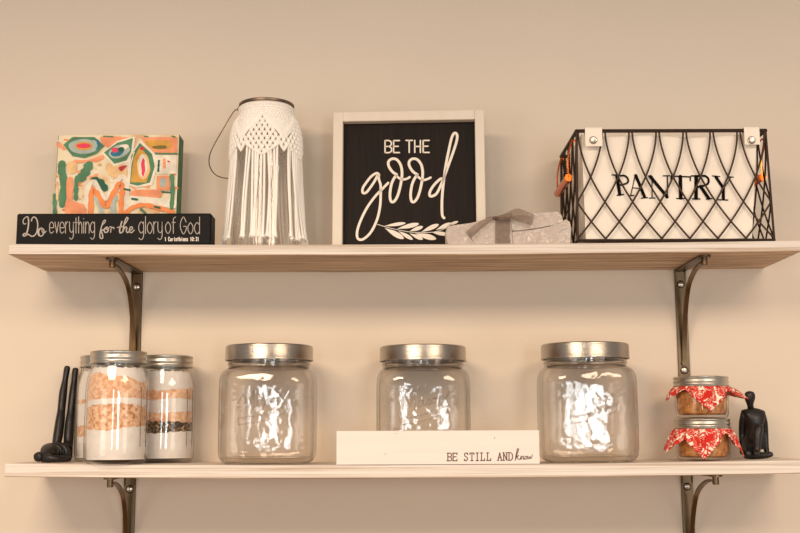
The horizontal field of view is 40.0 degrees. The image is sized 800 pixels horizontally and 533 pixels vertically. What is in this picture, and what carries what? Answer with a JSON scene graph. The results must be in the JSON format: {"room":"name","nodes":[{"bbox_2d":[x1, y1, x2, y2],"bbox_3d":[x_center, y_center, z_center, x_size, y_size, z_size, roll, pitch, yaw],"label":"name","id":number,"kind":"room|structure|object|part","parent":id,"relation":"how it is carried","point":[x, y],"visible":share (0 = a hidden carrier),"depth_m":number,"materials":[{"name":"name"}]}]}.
{"room":"kitchen","nodes":[
{"label":"kitchen","id":0,"kind":"room"},
{"bbox_2d":[0,0,799,532],"bbox_3d":[0.011,0.334,1.895,4.400,2.900,0.120,0,-8,0],"label":"wall","id":1,"kind":"structure","parent":0,"point":[539,72],"depth_m":1.88,"materials":[{"name":"paint"}]},
{"bbox_2d":[103,478,135,532],"bbox_3d":[-0.445,0.427,1.738,0.020,0.192,0.165,0,-9,-2],"label":"shelf bracket","id":2,"kind":"object","parent":1,"relation":"attached to","point":[128,495],"visible":0.9,"depth_m":1.82,"materials":[{"name":"brown metal"}]},
{"bbox_3d":[-0.449,0.441,1.815,0.020,0.189,0.007,0,-9,-2],"label":"wall plate","id":3,"kind":"part","parent":2,"relation":"part of","materials":[{"name":"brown metal"}]},
{"bbox_2d":[106,257,142,366],"bbox_3d":[-0.451,0.092,1.788,0.020,0.192,0.165,0,-9,1],"label":"shelf bracket","id":4,"kind":"object","parent":1,"relation":"attached to","point":[134,292],"visible":0.7,"depth_m":1.86,"materials":[{"name":"brown metal"}]},
{"bbox_3d":[-0.451,-0.001,1.802,0.020,0.003,0.165,0,-9,1],"label":"arm","id":5,"kind":"part","parent":4,"relation":"part of","materials":[{"name":"brown metal"}]},
{"bbox_3d":[-0.449,0.106,1.865,0.020,0.189,0.007,0,-9,1],"label":"wall plate","id":6,"kind":"part","parent":4,"relation":"part of","materials":[{"name":"brown metal"}]},
{"bbox_2d":[5,457,799,478],"bbox_3d":[0.016,0.320,1.744,1.220,0.025,0.184,0,-8,0],"label":"wall shelf","id":7,"kind":"object","parent":1,"relation":"attached to","point":[772,465],"visible":0.92,"depth_m":1.65,"materials":[{"name":"brown wood"}]},
{"bbox_2d":[33,366,78,462],"bbox_3d":[-0.545,0.236,1.777,0.055,0.158,0.115,0,-8,0],"label":"figurine","id":8,"kind":"object","parent":7,"relation":"on","point":[56,451],"visible":0.99,"depth_m":1.79,"materials":[{"name":"black plastic"}]},
{"bbox_2d":[74,355,133,461],"bbox_3d":[-0.482,0.233,1.801,0.096,0.171,0.096,0,-8,0],"label":"mason jar","id":9,"kind":"object","parent":7,"relation":"on","point":[85,359],"visible":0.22,"depth_m":1.77,"materials":[{"name":"clear glass"}]},
{"bbox_3d":[-0.482,0.157,1.812,0.088,0.018,0.088,0,-8,0],"label":"screw lid","id":10,"kind":"part","parent":9,"relation":"part of","materials":[{"name":"metal"}]},
{"bbox_2d":[83,350,148,464],"bbox_3d":[-0.436,0.217,1.695,0.096,0.171,0.096,0,-8,0],"label":"mason jar","id":11,"kind":"object","parent":7,"relation":"on","point":[116,416],"visible":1,"depth_m":1.66,"materials":[{"name":"clear glass"}]},
{"bbox_3d":[-0.436,0.142,1.706,0.088,0.018,0.088,0,-8,0],"label":"screw lid","id":12,"kind":"part","parent":11,"relation":"part of","materials":[{"name":"metal"}]},
{"bbox_2d":[135,355,195,462],"bbox_3d":[-0.382,0.232,1.791,0.096,0.171,0.096,-1,-9,4],"label":"mason jar","id":13,"kind":"object","parent":7,"relation":"on","point":[170,393],"visible":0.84,"depth_m":1.75,"materials":[{"name":"clear glass"}]},
{"bbox_3d":[-0.383,0.157,1.802,0.088,0.018,0.088,-1,-9,4],"label":"screw lid","id":14,"kind":"part","parent":13,"relation":"part of","materials":[{"name":"metal"}]},
{"bbox_2d":[218,343,316,464],"bbox_3d":[-0.209,0.219,1.752,0.151,0.186,0.153,0,-8,0],"label":"glass canister","id":15,"kind":"object","parent":7,"relation":"on","point":[253,353],"visible":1,"depth_m":1.72,"materials":[{"name":"clear glass"}]},
{"bbox_3d":[-0.209,0.140,1.765,0.141,0.024,0.141,0,-8,0],"label":"lid","id":16,"kind":"part","parent":15,"relation":"part of","materials":[{"name":"silver metal"}]},
{"bbox_2d":[376,344,470,430],"bbox_3d":[0.037,0.222,1.773,0.151,0.186,0.153,0,-8,0],"label":"glass canister","id":17,"kind":"object","parent":7,"relation":"on","point":[399,353],"visible":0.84,"depth_m":1.74,"materials":[{"name":"clear glass"}]},
{"bbox_3d":[0.037,0.142,1.786,0.141,0.024,0.141,0,-8,0],"label":"lid","id":18,"kind":"part","parent":17,"relation":"part of","materials":[{"name":"silver metal"}]},
{"bbox_2d":[336,430,539,464],"bbox_3d":[0.057,0.275,1.673,0.306,0.050,0.032,0,-9,0],"label":"block sign","id":19,"kind":"object","parent":7,"relation":"on","point":[463,446],"visible":1,"depth_m":1.66,"materials":[{"name":"white paint"}]},
{"bbox_2d":[537,341,638,462],"bbox_3d":[0.297,0.217,1.752,0.151,0.186,0.153,0,-8,0],"label":"glass canister","id":20,"kind":"object","parent":7,"relation":"on","point":[577,351],"visible":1,"depth_m":1.72,"materials":[{"name":"clear glass"}]},
{"bbox_3d":[0.296,0.137,1.765,0.141,0.024,0.141,0,-8,0],"label":"lid","id":21,"kind":"part","parent":20,"relation":"part of","materials":[{"name":"silver metal"}]},
{"bbox_2d":[664,418,744,460],"bbox_3d":[0.478,0.273,1.739,0.109,0.065,0.102,6,-10,-34],"label":"jar","id":22,"kind":"object","parent":7,"relation":"on","point":[704,438],"visible":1,"depth_m":1.71,"materials":[{"name":"clear glass"}]},
{"bbox_3d":[0.479,0.249,1.746,0.088,0.015,0.088,0,-8,0],"label":"screw lid","id":23,"kind":"part","parent":22,"relation":"part of","materials":[{"name":"metal"}]},
{"bbox_2d":[665,376,748,418],"bbox_3d":[0.485,0.209,1.751,0.102,0.065,0.107,7,-11,-40],"label":"jar","id":24,"kind":"object","parent":22,"relation":"on","point":[695,395],"visible":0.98,"depth_m":1.72,"materials":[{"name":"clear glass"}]},
{"bbox_3d":[0.480,0.184,1.756,0.088,0.015,0.088,0,-8,0],"label":"screw lid","id":25,"kind":"part","parent":24,"relation":"part of","materials":[{"name":"metal"}]},
{"bbox_2d":[739,391,772,458],"bbox_3d":[0.569,0.253,1.758,0.052,0.108,0.058,0,-8,0],"label":"figurine","id":26,"kind":"object","parent":7,"relation":"on","point":[753,423],"visible":0.94,"depth_m":1.76,"materials":[{"name":"black ceramic"}]},
{"bbox_2d":[9,241,799,271],"bbox_3d":[0.008,-0.014,1.794,1.227,0.020,0.184,0,-8,0],"label":"wall shelf","id":27,"kind":"object","parent":1,"relation":"attached to","point":[742,254],"visible":0.98,"depth_m":1.73,"materials":[{"name":"brown wood"}]},
{"bbox_2d":[16,213,214,244],"bbox_3d":[-0.449,-0.056,1.743,0.305,0.051,0.041,0,-9,-1],"label":"block sign","id":28,"kind":"object","parent":27,"relation":"on","point":[146,228],"visible":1,"depth_m":1.72,"materials":[{"name":"black paint"}]},
{"bbox_2d":[52,134,183,213],"bbox_3d":[-0.471,-0.118,1.839,0.207,0.207,0.044,0,-9,0],"label":"canvas painting","id":29,"kind":"object","parent":27,"relation":"on","point":[96,174],"visible":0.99,"depth_m":1.83,"materials":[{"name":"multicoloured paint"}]},
{"bbox_2d":[208,97,308,244],"bbox_3d":[-0.224,-0.144,1.816,0.146,0.250,0.153,5,-10,-30],"label":"jar","id":30,"kind":"object","parent":27,"relation":"on","point":[278,126],"visible":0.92,"depth_m":1.78,"materials":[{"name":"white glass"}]},
{"bbox_3d":[-0.248,-0.207,1.848,0.146,0.112,0.065,0,-8,0],"label":"wire handle","id":31,"kind":"part","parent":30,"relation":"part of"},
{"bbox_2d":[231,209,298,244],"bbox_3d":[-0.221,-0.144,1.810,0.109,0.250,0.109,0,-8,0],"label":"glass jar","id":32,"kind":"object","parent":30,"relation":"on","point":[249,214],"depth_m":1.77,"materials":[{"name":"glass"}]},
{"bbox_2d":[332,110,485,244],"bbox_3d":[0.015,-0.138,1.825,0.251,0.242,0.040,-1,-9,3],"label":"framed sign","id":33,"kind":"object","parent":27,"relation":"on","point":[400,177],"visible":0.98,"depth_m":1.82,"materials":[{"name":"black wood"}]},
{"bbox_2d":[445,209,570,243],"bbox_3d":[0.170,-0.060,1.729,0.198,0.055,0.055,0,-8,0],"label":"bundle","id":34,"kind":"object","parent":27,"relation":"on","point":[516,226],"visible":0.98,"depth_m":1.72,"materials":[{"name":"beige fabric"}]},
{"bbox_2d":[554,127,775,242],"bbox_3d":[0.422,-0.117,1.802,0.323,0.183,0.175,0,-9,0],"label":"wire basket","id":35,"kind":"object","parent":27,"relation":"on","point":[638,188],"visible":0.94,"depth_m":1.73,"materials":[{"name":"metal"}]},
{"bbox_3d":[0.273,-0.155,1.866,0.016,0.063,0.003,0,-9,0],"label":"handle leg","id":36,"kind":"part","parent":35,"relation":"part of","materials":[{"name":"orange metal"}]},
{"bbox_3d":[0.267,-0.132,1.803,0.012,0.012,0.120,0,-8,0],"label":"swing handle","id":37,"kind":"part","parent":35,"relation":"part of","materials":[{"name":"orange wood"}]},
{"bbox_3d":[0.273,-0.172,1.750,0.016,0.063,0.003,0,-9,0],"label":"handle leg","id":38,"kind":"part","parent":35,"relation":"part of","materials":[{"name":"orange metal"}]},
{"bbox_3d":[0.575,-0.133,1.805,0.012,0.012,0.120,0,-8,0],"label":"swing handle","id":39,"kind":"part","parent":35,"relation":"part of","materials":[{"name":"orange wood"}]},
{"bbox_3d":[0.579,-0.173,1.751,0.010,0.063,0.003,0,-9,0],"label":"handle leg","id":40,"kind":"part","parent":35,"relation":"part of","materials":[{"name":"orange metal"}]},
{"bbox_2d":[674,254,710,376],"bbox_3d":[0.479,0.088,1.788,0.020,0.192,0.165,0,-8,0],"label":"shelf bracket","id":41,"kind":"object","parent":1,"relation":"attached to","point":[682,290],"visible":0.98,"depth_m":1.85,"materials":[{"name":"brown metal"}]},
{"bbox_3d":[0.479,0.102,1.865,0.020,0.189,0.007,0,-8,0],"label":"wall plate","id":42,"kind":"part","parent":41,"relation":"part of","materials":[{"name":"brown metal"}]},
{"bbox_3d":[0.479,-0.005,1.802,0.020,0.003,0.165,0,-8,0],"label":"arm","id":43,"kind":"part","parent":41,"relation":"part of","materials":[{"name":"brown metal"}]},
{"bbox_2d":[681,475,722,532],"bbox_3d":[0.480,0.423,1.738,0.020,0.192,0.165,0,-9,-2],"label":"shelf bracket","id":44,"kind":"object","parent":1,"relation":"attached to","point":[689,502],"visible":0.92,"depth_m":1.82,"materials":[{"name":"brown metal"}]},
{"bbox_3d":[0.477,0.437,1.815,0.020,0.189,0.007,0,-9,-2],"label":"wall plate","id":45,"kind":"part","parent":44,"relation":"part of","materials":[{"name":"brown metal"}]},
{"bbox_3d":[0.480,0.330,1.752,0.020,0.003,0.165,0,-9,-2],"label":"arm","id":46,"kind":"part","parent":44,"relation":"part of","materials":[{"name":"brown metal"}]}
]}

